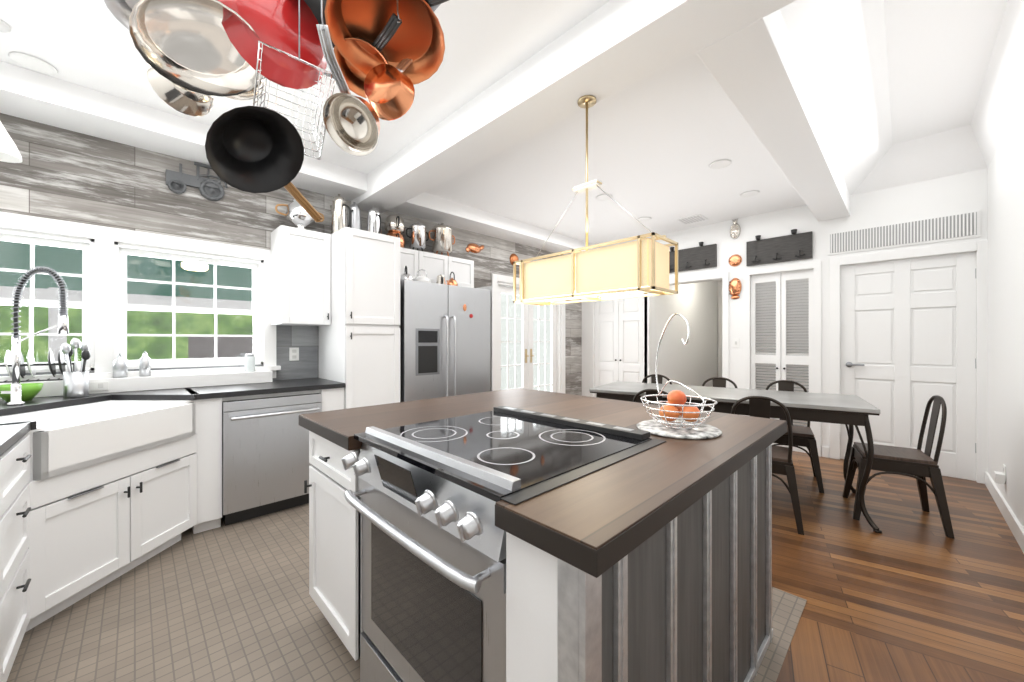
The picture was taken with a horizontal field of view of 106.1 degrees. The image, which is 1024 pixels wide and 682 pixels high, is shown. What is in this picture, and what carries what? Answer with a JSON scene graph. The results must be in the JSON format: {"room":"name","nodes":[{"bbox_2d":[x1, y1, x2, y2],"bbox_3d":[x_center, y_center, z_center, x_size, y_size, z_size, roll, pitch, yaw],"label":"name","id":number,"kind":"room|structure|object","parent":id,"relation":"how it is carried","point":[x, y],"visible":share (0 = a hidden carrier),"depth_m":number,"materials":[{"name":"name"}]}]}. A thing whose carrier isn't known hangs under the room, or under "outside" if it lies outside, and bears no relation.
{"room":"kitchen","nodes":[
{"label":"kitchen","id":0,"kind":"room"},
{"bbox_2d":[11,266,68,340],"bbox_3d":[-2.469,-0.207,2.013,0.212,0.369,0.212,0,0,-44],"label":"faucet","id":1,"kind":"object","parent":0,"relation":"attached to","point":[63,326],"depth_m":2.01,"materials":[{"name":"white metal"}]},
{"bbox_2d":[0,241,251,361],"bbox_3d":[-4.037,0.045,3.408,7.000,2.400,2.680,0,0,-44],"label":"porch","id":2,"kind":"object","parent":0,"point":[167,270],"depth_m":4.15,"materials":[{"name":"paint"}]},
{"bbox_2d":[0,113,581,395],"bbox_3d":[-1.154,-0.355,4.237,6.620,3.200,0.150,0,0,-44],"label":"wall","id":3,"kind":"structure","parent":0,"point":[57,173],"depth_m":2.80,"materials":[{"name":"grey wood"}]},
{"bbox_2d":[0,212,280,382],"bbox_3d":[-2.721,-0.225,2.650,1.940,1.080,0.225,0,0,-44],"label":"window","id":4,"kind":"structure","parent":3,"relation":"in","point":[103,304],"depth_m":2.67,"materials":[{"name":"white wood"}]},
{"bbox_2d":[113,353,127,377],"bbox_3d":[-2.622,0.162,2.578,0.070,0.164,0.075,0,0,-44],"label":"jar","id":5,"kind":"object","parent":4,"relation":"on","point":[120,366],"visible":1,"depth_m":2.56,"materials":[{"name":"clear glass"}]},
{"bbox_2d":[139,351,150,376],"bbox_3d":[-2.534,0.157,2.659,0.056,0.174,0.068,0,0,-44],"label":"jar","id":6,"kind":"object","parent":4,"relation":"on","point":[144,365],"visible":1,"depth_m":2.65,"materials":[{"name":"clear glass"}]},
{"bbox_2d":[245,354,254,371],"bbox_3d":[-2.103,0.174,3.091,0.070,0.140,0.068,0,0,-44],"label":"jar","id":7,"kind":"object","parent":4,"relation":"on","point":[249,362],"visible":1,"depth_m":3.06,"materials":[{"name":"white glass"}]},
{"bbox_2d":[166,162,227,200],"bbox_3d":[-2.373,-1.216,2.911,0.363,0.262,0.037,0,0,-44],"label":"decor","id":8,"kind":"object","parent":3,"relation":"attached to","point":[180,181],"visible":0.98,"depth_m":2.91,"materials":[{"name":"grey metal"}]},
{"bbox_2d":[289,347,298,360],"bbox_3d":[-1.912,0.115,3.382,0.075,0.115,0.008,0,0,-44],"label":"outlet","id":9,"kind":"object","parent":3,"relation":"attached to","point":[293,354],"visible":1,"depth_m":3.38,"materials":[{"name":"white plastic"}]},
{"bbox_2d":[271,225,331,328],"bbox_3d":[-1.794,-0.525,3.274,0.377,0.780,0.327,0,0,-44],"label":"upper cabinet","id":10,"kind":"object","parent":3,"relation":"attached to","point":[301,259],"depth_m":3.15,"materials":[{"name":"white wood"}]},
{"bbox_2d":[275,199,323,229],"bbox_3d":[-1.798,-1.066,3.265,0.377,0.300,0.271,0,0,-44],"label":"urn","id":11,"kind":"object","parent":10,"relation":"on","point":[296,214],"visible":0.54,"depth_m":3.17,"materials":[{"name":"silver metal"}]},
{"bbox_2d":[404,248,423,278],"bbox_3d":[-1.162,-0.755,3.893,0.408,0.320,0.327,0,0,-44],"label":"upper cabinet","id":12,"kind":"object","parent":3,"relation":"attached to","point":[413,259],"depth_m":3.85,"materials":[{"name":"white wood"}]},
{"bbox_2d":[384,215,404,247],"bbox_3d":[-1.155,-1.081,3.837,0.200,0.330,0.259,0,0,-44],"label":"urn","id":13,"kind":"object","parent":12,"relation":"on","point":[394,225],"visible":0.75,"depth_m":3.79,"materials":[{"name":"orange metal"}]},
{"bbox_2d":[424,252,455,284],"bbox_3d":[-0.926,-0.755,4.124,0.458,0.320,0.327,0,0,-44],"label":"upper cabinet","id":14,"kind":"object","parent":3,"relation":"attached to","point":[435,265],"depth_m":4.05,"materials":[{"name":"white wood"}]},
{"bbox_2d":[406,221,428,250],"bbox_3d":[-1.003,-1.086,4.054,0.269,0.341,0.213,0,0,-44],"label":"urn","id":15,"kind":"object","parent":14,"relation":"on","point":[417,235],"visible":1,"depth_m":3.97,"materials":[{"name":"silver metal"}]},
{"bbox_2d":[429,223,454,255],"bbox_3d":[-0.785,-1.106,4.260,0.344,0.381,0.274,0,0,-44],"label":"urn","id":16,"kind":"object","parent":14,"relation":"on","point":[441,239],"visible":0.88,"depth_m":4.16,"materials":[{"name":"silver metal"}]},
{"bbox_2d":[456,258,473,287],"bbox_3d":[-0.690,-0.755,4.355,0.410,0.320,0.327,0,0,-44],"label":"upper cabinet","id":17,"kind":"object","parent":3,"relation":"attached to","point":[464,267],"depth_m":4.30,"materials":[{"name":"white wood"}]},
{"bbox_2d":[466,243,483,252],"bbox_3d":[-0.448,-1.155,4.797,0.301,0.132,0.035,0,0,-44],"label":"decor","id":18,"kind":"object","parent":3,"relation":"attached to","point":[473,248],"depth_m":4.76,"materials":[{"name":"brown metal"}]},
{"bbox_2d":[510,254,518,264],"bbox_3d":[0.041,-1.115,5.275,0.170,0.170,0.036,0,0,-44],"label":"wall decoration","id":19,"kind":"object","parent":3,"relation":"attached to","point":[513,257],"depth_m":5.25,"materials":[{"name":"brown metal"}]},
{"bbox_2d":[492,273,564,392],"bbox_3d":[0.235,0.185,5.584,1.530,2.120,0.170,0,0,-44],"label":"french door","id":20,"kind":"structure","parent":3,"relation":"attached to","point":[502,284],"depth_m":5.57,"materials":[{"name":"white wood"}]},
{"bbox_2d":[0,61,599,254],"bbox_3d":[-0.976,-1.435,4.055,6.320,0.160,0.360,0,0,-44],"label":"ceiling","id":21,"kind":"structure","parent":0,"point":[28,94],"depth_m":2.59,"materials":[{"name":"white paint"}]},
{"bbox_2d":[0,0,805,244],"bbox_3d":[0.389,-1.730,2.662,6.620,0.450,4.560,0,0,-44],"label":"ceiling","id":22,"kind":"structure","parent":0,"point":[660,141],"depth_m":2.69,"materials":[{"name":"white paint"}]},
{"bbox_2d":[0,19,21,162],"bbox_3d":[-2.435,-1.190,1.815,0.160,0.630,0.160,0,0,-44],"label":"pendant light","id":23,"kind":"object","parent":22,"relation":"hanging from","point":[9,152],"visible":1,"depth_m":1.82,"materials":[{"name":"white"}]},
{"bbox_2d":[8,52,57,74],"bbox_3d":[-2.588,-1.498,2.085,0.168,0.006,0.168,0,0,19],"label":"recessed light","id":24,"kind":"object","parent":22,"relation":"in","point":[32,63],"depth_m":2.07,"materials":[{"name":"white"}]},
{"bbox_2d":[104,0,448,221],"bbox_3d":[-0.599,-0.978,1.103,0.809,1.052,1.093,0,0,-44],"label":"pot rack","id":25,"kind":"object","parent":22,"relation":"hanging from","point":[383,57],"visible":1,"depth_m":1.18,"materials":[{"name":"silver metal"}]},
{"bbox_2d":[250,0,336,160],"bbox_3d":[-0.708,-0.892,1.234,0.222,0.505,0.281,0,0,-44],"label":"basket","id":26,"kind":"object","parent":25,"relation":"on","point":[286,50],"depth_m":1.20,"materials":[{"name":"silver metal"}]},
{"bbox_2d":[351,0,795,213],"bbox_3d":[0.038,-1.405,2.319,0.300,0.220,4.260,0,0,-44],"label":"beam","id":27,"kind":"structure","parent":22,"relation":"attached to","point":[608,49],"depth_m":1.97,"materials":[{"name":"white paint"}]},
{"bbox_2d":[513,95,677,305],"bbox_3d":[0.404,-0.761,2.075,0.256,1.068,0.872,0,0,-44],"label":"pendant lamp","id":28,"kind":"object","parent":27,"relation":"hanging from","point":[640,264],"visible":1,"depth_m":1.94,"materials":[{"name":"fabric"}]},
{"bbox_2d":[596,194,611,200],"bbox_3d":[0.961,-1.498,4.021,0.168,0.006,0.168,0,0,19],"label":"recessed light","id":29,"kind":"object","parent":22,"relation":"in","point":[602,197],"depth_m":4.01,"materials":[{"name":"white plastic"}]},
{"bbox_2d":[637,217,650,221],"bbox_3d":[1.627,-1.498,4.742,0.168,0.006,0.168,0,0,19],"label":"recessed light","id":30,"kind":"object","parent":22,"relation":"in","point":[642,219],"depth_m":4.74,"materials":[{"name":"white plastic"}]},
{"bbox_2d":[676,214,707,223],"bbox_3d":[2.224,-1.499,4.753,0.270,0.012,0.280,0,0,-44],"label":"ceiling vent","id":31,"kind":"object","parent":22,"relation":"in","point":[692,219],"visible":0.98,"depth_m":4.73,"materials":[{"name":"white"}]},
{"bbox_2d":[709,160,730,168],"bbox_3d":[1.767,-1.498,3.270,0.168,0.006,0.168,0,0,37],"label":"recessed light","id":32,"kind":"object","parent":22,"relation":"in","point":[719,164],"depth_m":3.26,"materials":[{"name":"white"}]},
{"bbox_2d":[740,191,758,196],"bbox_3d":[2.424,-1.498,3.928,0.168,0.006,0.168,0,0,19],"label":"recessed light","id":33,"kind":"object","parent":22,"relation":"in","point":[750,193],"depth_m":3.91,"materials":[{"name":"white"}]},
{"bbox_2d":[696,10,849,220],"bbox_3d":[2.166,-1.405,2.862,3.500,0.220,0.260,0,0,-44],"label":"beam","id":34,"kind":"structure","parent":22,"relation":"attached to","point":[755,70],"depth_m":2.15,"materials":[{"name":"white paint"}]},
{"bbox_2d":[779,0,1023,195],"bbox_3d":[2.607,-1.730,2.448,3.750,0.450,1.150,0,0,-44],"label":"skylight","id":35,"kind":"object","parent":22,"relation":"attached to","point":[904,92],"visible":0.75,"depth_m":2.53,"materials":[{"name":"white paint"}]},
{"bbox_2d":[7,503,806,681],"bbox_3d":[-0.974,1.243,1.909,3.320,0.004,3.430,0,0,-44],"label":"floor","id":36,"kind":"structure","parent":0,"point":[234,602],"depth_m":1.69,"materials":[{"name":"beige tile"}]},
{"bbox_2d":[0,449,7,456],"bbox_3d":[-1.600,0.808,0.685,0.706,0.875,0.816,0,0,-44],"label":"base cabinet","id":37,"kind":"object","parent":36,"relation":"on","point":[5,450],"depth_m":1.29,"materials":[{"name":"white wood"}]},
{"bbox_2d":[0,425,47,681],"bbox_3d":[-2.047,0.808,1.170,0.744,0.875,0.631,0,0,-44],"label":"base cabinet","id":38,"kind":"object","parent":36,"relation":"on","point":[24,469],"depth_m":1.50,"materials":[{"name":"white wood"}]},
{"bbox_2d":[48,489,147,618],"bbox_3d":[-1.983,0.976,1.807,0.356,0.538,0.406,0,0,-44],"label":"base cabinet","id":39,"kind":"object","parent":36,"relation":"on","point":[93,542],"depth_m":1.84,"materials":[{"name":"white wood"}]},
{"bbox_2d":[48,397,215,558],"bbox_3d":[-2.463,0.808,1.988,1.296,0.875,1.227,0,0,-44],"label":"base cabinet","id":40,"kind":"object","parent":36,"relation":"on","point":[105,481],"depth_m":2.13,"materials":[{"name":"white wood"}]},
{"bbox_2d":[0,385,207,452],"bbox_3d":[-1.993,0.353,1.518,1.309,0.035,2.557,0,0,-44],"label":"countertop","id":41,"kind":"structure","parent":40,"relation":"on","point":[17,416],"depth_m":2.13,"materials":[{"name":"stone"}]},
{"bbox_2d":[0,383,43,401],"bbox_3d":[-2.751,0.289,2.149,0.176,0.090,0.176,0,0,-44],"label":"bowl","id":42,"kind":"object","parent":41,"relation":"on","point":[30,391],"visible":0.56,"depth_m":2.13,"materials":[{"name":"green ceramic"}]},
{"bbox_2d":[0,266,69,405],"bbox_3d":[-2.494,-0.028,2.013,0.252,0.726,0.252,0,0,-44],"label":"faucet","id":43,"kind":"object","parent":41,"relation":"on","point":[63,326],"depth_m":2.01,"materials":[{"name":"silver metal"}]},
{"bbox_2d":[0,349,73,382],"bbox_3d":[-2.888,0.148,2.326,0.337,0.191,0.170,0,0,-44],"label":"dish rack","id":44,"kind":"object","parent":41,"relation":"on","point":[32,365],"visible":0.69,"depth_m":2.33,"materials":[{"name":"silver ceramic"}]},
{"bbox_2d":[61,338,90,397],"bbox_3d":[-2.604,0.158,2.301,0.118,0.352,0.110,0,0,-44],"label":"utensil crock","id":45,"kind":"object","parent":41,"relation":"on","point":[75,383],"visible":1,"depth_m":2.28,"materials":[{"name":"silver metal"}]},
{"bbox_2d":[192,377,343,400],"bbox_3d":[-1.888,0.368,2.963,0.947,0.065,0.639,0,0,-44],"label":"countertop","id":46,"kind":"structure","parent":40,"relation":"on","point":[230,389],"depth_m":2.83,"materials":[{"name":"black stone"}]},
{"bbox_2d":[208,389,323,527],"bbox_3d":[-1.893,0.824,2.958,0.614,0.842,0.639,0,0,-44],"label":"base cabinet","id":47,"kind":"object","parent":36,"relation":"on","point":[262,449],"depth_m":2.67,"materials":[{"name":"white metal"}]},
{"bbox_2d":[210,387,321,525],"bbox_3d":[-1.851,0.820,2.916,0.609,0.841,0.634,0,0,-44],"label":"dishwasher","id":48,"kind":"object","parent":47,"relation":"in","point":[264,464],"depth_m":2.68,"materials":[{"name":"silver metal"}]},
{"bbox_2d":[319,227,403,410],"bbox_3d":[-1.378,0.165,3.464,0.480,2.160,0.637,0,0,-44],"label":"tall cabinet","id":49,"kind":"object","parent":36,"relation":"on","point":[360,348],"depth_m":3.22,"materials":[{"name":"white wood"}]},
{"bbox_2d":[330,194,350,233],"bbox_3d":[-1.518,-1.106,3.394,0.134,0.380,0.231,0,0,-44],"label":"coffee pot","id":50,"kind":"object","parent":49,"relation":"on","point":[338,212],"visible":0.81,"depth_m":3.35,"materials":[{"name":"silver metal"}]},
{"bbox_2d":[347,202,361,229],"bbox_3d":[-1.449,-1.096,3.533,0.156,0.360,0.208,0,0,-44],"label":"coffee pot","id":51,"kind":"object","parent":49,"relation":"on","point":[355,223],"visible":0.58,"depth_m":3.50,"materials":[{"name":"silver metal"}]},
{"bbox_2d":[367,206,381,233],"bbox_3d":[-1.282,-1.086,3.596,0.142,0.340,0.259,0,0,-44],"label":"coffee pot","id":52,"kind":"object","parent":49,"relation":"on","point":[374,221],"visible":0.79,"depth_m":3.55,"materials":[{"name":"silver metal"}]},
{"bbox_2d":[400,279,489,401],"bbox_3d":[-0.790,0.344,3.966,1.010,1.778,0.707,0,0,-44],"label":"fridge","id":53,"kind":"object","parent":36,"relation":"on","point":[444,340],"visible":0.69,"depth_m":3.67,"materials":[{"name":"silver metal"}]},
{"bbox_2d":[400,266,412,281],"bbox_3d":[-1.012,-0.629,3.649,0.138,0.165,0.170,0,0,-44],"label":"kettle","id":54,"kind":"object","parent":53,"relation":"on","point":[405,276],"visible":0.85,"depth_m":3.59,"materials":[{"name":"silver metal"}]},
{"bbox_2d":[413,269,429,282],"bbox_3d":[-0.888,-0.624,3.766,0.170,0.155,0.192,0,0,-44],"label":"kettle","id":55,"kind":"object","parent":53,"relation":"on","point":[421,278],"visible":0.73,"depth_m":3.70,"materials":[{"name":"white ceramic"}]},
{"bbox_2d":[436,274,444,283],"bbox_3d":[-0.716,-0.611,3.904,0.100,0.130,0.170,0,0,-44],"label":"kettle","id":56,"kind":"object","parent":53,"relation":"on","point":[440,279],"visible":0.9,"depth_m":3.87,"materials":[{"name":"silver metal"}]},
{"bbox_2d":[446,272,457,285],"bbox_3d":[-0.634,-0.634,4.020,0.119,0.175,0.151,0,0,-44],"label":"kettle","id":57,"kind":"object","parent":53,"relation":"on","point":[451,281],"visible":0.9,"depth_m":3.97,"materials":[{"name":"orange metal"}]},
{"bbox_2d":[299,424,775,681],"bbox_3d":[0.065,0.814,1.649,1.434,0.861,1.494,0,0,-44],"label":"kitchen island","id":58,"kind":"object","parent":36,"relation":"on","point":[518,535],"depth_m":1.04,"materials":[{"name":"white wood"}]},
{"bbox_2d":[299,388,574,447],"bbox_3d":[-0.263,0.360,2.051,1.425,0.050,0.571,0,0,-44],"label":"island countertop","id":59,"kind":"structure","parent":58,"relation":"on","point":[337,424],"depth_m":1.83,"materials":[{"name":"brown wood"}]},
{"bbox_2d":[341,405,666,681],"bbox_3d":[-0.047,0.767,1.295,0.779,0.916,0.807,0,0,-44],"label":"stove","id":60,"kind":"object","parent":58,"relation":"in","point":[438,558],"depth_m":1.07,"materials":[{"name":"silver metal"}]},
{"bbox_2d":[351,396,718,503],"bbox_3d":[0.211,0.347,1.579,1.408,0.075,0.769,0,0,-44],"label":"cooktop","id":61,"kind":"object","parent":58,"relation":"on","point":[505,450],"depth_m":1.26,"materials":[{"name":"black glass"}]},
{"bbox_2d":[636,313,721,438],"bbox_3d":[0.623,0.114,1.450,0.296,0.439,0.296,0,0,-44],"label":"fruit bowl","id":62,"kind":"object","parent":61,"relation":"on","point":[671,411],"visible":1,"depth_m":1.42,"materials":[{"name":"silver metal"}]},
{"bbox_2d":[495,412,786,579],"bbox_3d":[0.560,0.360,1.210,1.425,0.050,0.246,0,0,-44],"label":"island countertop","id":63,"kind":"structure","parent":58,"relation":"on","point":[600,514],"depth_m":0.86,"materials":[{"name":"brown wood"}]},
{"bbox_2d":[655,280,721,386],"bbox_3d":[3.446,-0.055,6.307,2.850,2.600,1.170,0,0,-44],"label":"wall","id":64,"kind":"structure","parent":0,"point":[696,360],"depth_m":6.64,"materials":[{"name":"white paint"}]},
{"bbox_2d":[756,281,808,426],"bbox_3d":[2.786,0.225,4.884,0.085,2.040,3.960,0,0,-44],"label":"louvered door","id":65,"kind":"structure","parent":0,"point":[786,346],"depth_m":4.42,"materials":[{"name":"grey wood"}]},
{"bbox_2d":[582,168,986,481],"bbox_3d":[2.752,-0.355,4.872,0.150,3.200,4.410,0,0,-44],"label":"wall","id":66,"kind":"structure","parent":0,"point":[961,192],"depth_m":4.15,"materials":[{"name":"white paint"}]},
{"bbox_2d":[590,293,646,396],"bbox_3d":[1.640,0.190,5.938,0.088,2.110,0.990,0,0,-44],"label":"door frame","id":67,"kind":"structure","parent":66,"relation":"attached to","point":[620,329],"depth_m":5.94,"materials":[{"name":"white wood"}]},
{"bbox_2d":[644,272,728,387],"bbox_3d":[2.368,0.190,5.251,0.168,2.110,1.110,0,0,-44],"label":"door frame","id":68,"kind":"structure","parent":66,"relation":"attached to","point":[722,276],"depth_m":5.04,"materials":[{"name":"white wood"}]},
{"bbox_2d":[669,242,716,272],"bbox_3d":[2.339,-1.113,5.125,0.084,0.335,0.690,0,0,-44],"label":"coat rack","id":69,"kind":"object","parent":66,"relation":"attached to","point":[701,256],"visible":0.94,"depth_m":5.08,"materials":[{"name":"brown wood"}]},
{"bbox_2d":[728,254,741,266],"bbox_3d":[2.745,-0.995,4.745,0.035,0.150,0.150,0,0,-44],"label":"wall decoration","id":70,"kind":"object","parent":66,"relation":"attached to","point":[734,260],"depth_m":4.73,"materials":[{"name":"brown metal"}]},
{"bbox_2d":[730,219,740,238],"bbox_3d":[2.745,-1.381,4.745,0.049,0.251,0.124,0,0,-44],"label":"wall decoration","id":71,"kind":"object","parent":66,"relation":"attached to","point":[735,229],"depth_m":4.73,"materials":[{"name":"silver metal"}]},
{"bbox_2d":[729,278,741,298],"bbox_3d":[2.741,-0.648,4.742,0.045,0.264,0.143,0,0,-44],"label":"wall decoration","id":72,"kind":"object","parent":66,"relation":"attached to","point":[735,286],"depth_m":4.73,"materials":[{"name":"brown metal"}]},
{"bbox_2d":[733,338,738,347],"bbox_3d":[2.760,0.025,4.746,0.012,0.115,0.075,0,0,-44],"label":"light switch","id":73,"kind":"object","parent":66,"relation":"attached to","point":[735,342],"visible":1,"depth_m":4.74,"materials":[{"name":"white plastic"}]},
{"bbox_2d":[746,229,812,265],"bbox_3d":[3.039,-1.073,4.410,0.084,0.335,0.630,0,0,-44],"label":"coat rack","id":74,"kind":"object","parent":66,"relation":"attached to","point":[794,246],"visible":1,"depth_m":4.40,"materials":[{"name":"brown wood"}]},
{"bbox_2d":[743,261,820,455],"bbox_3d":[3.099,0.193,4.441,0.078,2.105,0.740,0,0,-44],"label":"door frame","id":75,"kind":"structure","parent":66,"relation":"attached to","point":[804,337],"depth_m":4.42,"materials":[{"name":"white wood"}]},
{"bbox_2d":[828,209,979,254],"bbox_3d":[3.736,-1.035,3.742,0.023,0.240,1.040,0,0,-44],"label":"air vent","id":76,"kind":"object","parent":66,"relation":"in","point":[955,226],"visible":1,"depth_m":3.68,"materials":[{"name":"white metal"}]},
{"bbox_2d":[829,240,987,483],"bbox_3d":[3.792,0.182,3.742,0.095,2.125,1.090,0,0,-44],"label":"door","id":77,"kind":"structure","parent":66,"relation":"attached to","point":[902,341],"depth_m":3.69,"materials":[{"name":"white wood"}]},
{"bbox_2d":[772,451,1023,671],"bbox_3d":[-0.759,1.275,3.453,17.000,0.060,17.000,0,0,33],"label":"floor","id":78,"kind":"structure","parent":0,"point":[912,570],"depth_m":2.17,"materials":[{"name":"brown wood"}]},
{"bbox_2d":[501,293,550,391],"bbox_3d":[-0.553,-0.055,6.710,2.700,2.600,2.538,0,0,-44],"label":"exterior sunroom","id":79,"kind":"structure","parent":78,"relation":"on","point":[511,344],"depth_m":7.85,"materials":[{"name":"grey"}]},
{"bbox_2d":[633,389,668,404],"bbox_3d":[1.228,0.809,3.180,0.482,0.873,0.482,0,0,34],"label":"chair","id":80,"kind":"object","parent":78,"relation":"on","point":[651,392],"visible":0.02,"depth_m":3.00,"materials":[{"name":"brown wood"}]},
{"bbox_2d":[642,374,671,383],"bbox_3d":[1.499,0.809,4.129,0.482,0.873,0.482,0,0,34],"label":"chair","id":81,"kind":"object","parent":78,"relation":"on","point":[653,378],"visible":0.12,"depth_m":4.31,"materials":[{"name":"black metal"}]},
{"bbox_2d":[702,377,736,387],"bbox_3d":[2.015,0.809,3.786,0.482,0.873,0.482,0,0,34],"label":"chair","id":82,"kind":"object","parent":78,"relation":"on","point":[719,381],"visible":0.06,"depth_m":3.97,"materials":[{"name":"black metal"}]},
{"bbox_2d":[589,381,881,532],"bbox_3d":[1.776,0.845,3.381,2.018,0.800,0.820,0,0,34],"label":"dining table","id":83,"kind":"object","parent":78,"relation":"on","point":[851,411],"visible":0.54,"depth_m":2.97,"materials":[{"name":"metal"}]},
{"bbox_2d":[731,396,803,534],"bbox_3d":[1.803,0.809,2.798,0.482,0.873,0.482,0,0,34],"label":"chair","id":84,"kind":"object","parent":78,"relation":"on","point":[782,460],"visible":0.6,"depth_m":2.57,"materials":[{"name":"black metal"}]},
{"bbox_2d":[765,380,823,492],"bbox_3d":[2.481,0.809,3.476,0.482,0.873,0.482,0,0,34],"label":"chair","id":85,"kind":"object","parent":78,"relation":"on","point":[803,436],"visible":0.56,"depth_m":3.30,"materials":[{"name":"black metal"}]},
{"bbox_2d":[842,395,954,538],"bbox_3d":[2.717,0.809,2.755,0.482,0.873,0.482,0,0,34],"label":"chair","id":86,"kind":"object","parent":78,"relation":"on","point":[919,464],"visible":0.88,"depth_m":2.64,"materials":[{"name":"black metal"}]},
{"bbox_2d":[776,607,1023,681],"bbox_3d":[-1.314,1.244,-0.198,10.000,0.002,6.250,0,0,33],"label":"floor","id":87,"kind":"structure","parent":0,"point":[823,647],"depth_m":1.50,"materials":[{"name":"brown wood"}]},
{"bbox_2d":[987,92,1023,528],"bbox_3d":[1.931,-0.355,1.087,6.620,3.200,0.150,0,0,-44],"label":"wall","id":88,"kind":"structure","parent":0,"point":[1005,203],"depth_m":2.69,"materials":[{"name":"white paint"}]},
{"bbox_2d":[822,446,1023,552],"bbox_3d":[0.399,1.190,2.651,6.320,0.110,4.290,0,0,-44],"label":"baseboard","id":89,"kind":"structure","parent":88,"relation":"attached to","point":[1013,522],"depth_m":2.69,"materials":[{"name":"white wood"}]},
{"bbox_2d":[1003,464,1005,482],"bbox_3d":[3.518,0.945,2.753,0.075,0.115,0.008,0,0,-44],"label":"outlet","id":90,"kind":"object","parent":88,"relation":"attached to","point":[1004,469],"visible":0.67,"depth_m":2.73,"materials":[{"name":"white plastic"}]},
{"bbox_2d":[994,471,1004,483],"bbox_3d":[3.495,0.980,2.763,0.080,0.070,0.042,0,0,-44],"label":"adapter","id":91,"kind":"object","parent":90,"relation":"attached to","point":[999,477],"visible":1,"depth_m":2.74,"materials":[{"name":"white plastic"}]},
{"label":"outside","id":92,"kind":"structure","parent":0,"visible":0},
{"bbox_2d":[0,305,252,362],"bbox_3d":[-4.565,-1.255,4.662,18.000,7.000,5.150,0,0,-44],"label":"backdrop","id":93,"kind":"structure","parent":92,"point":[203,350],"depth_m":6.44,"materials":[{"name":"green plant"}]}
]}

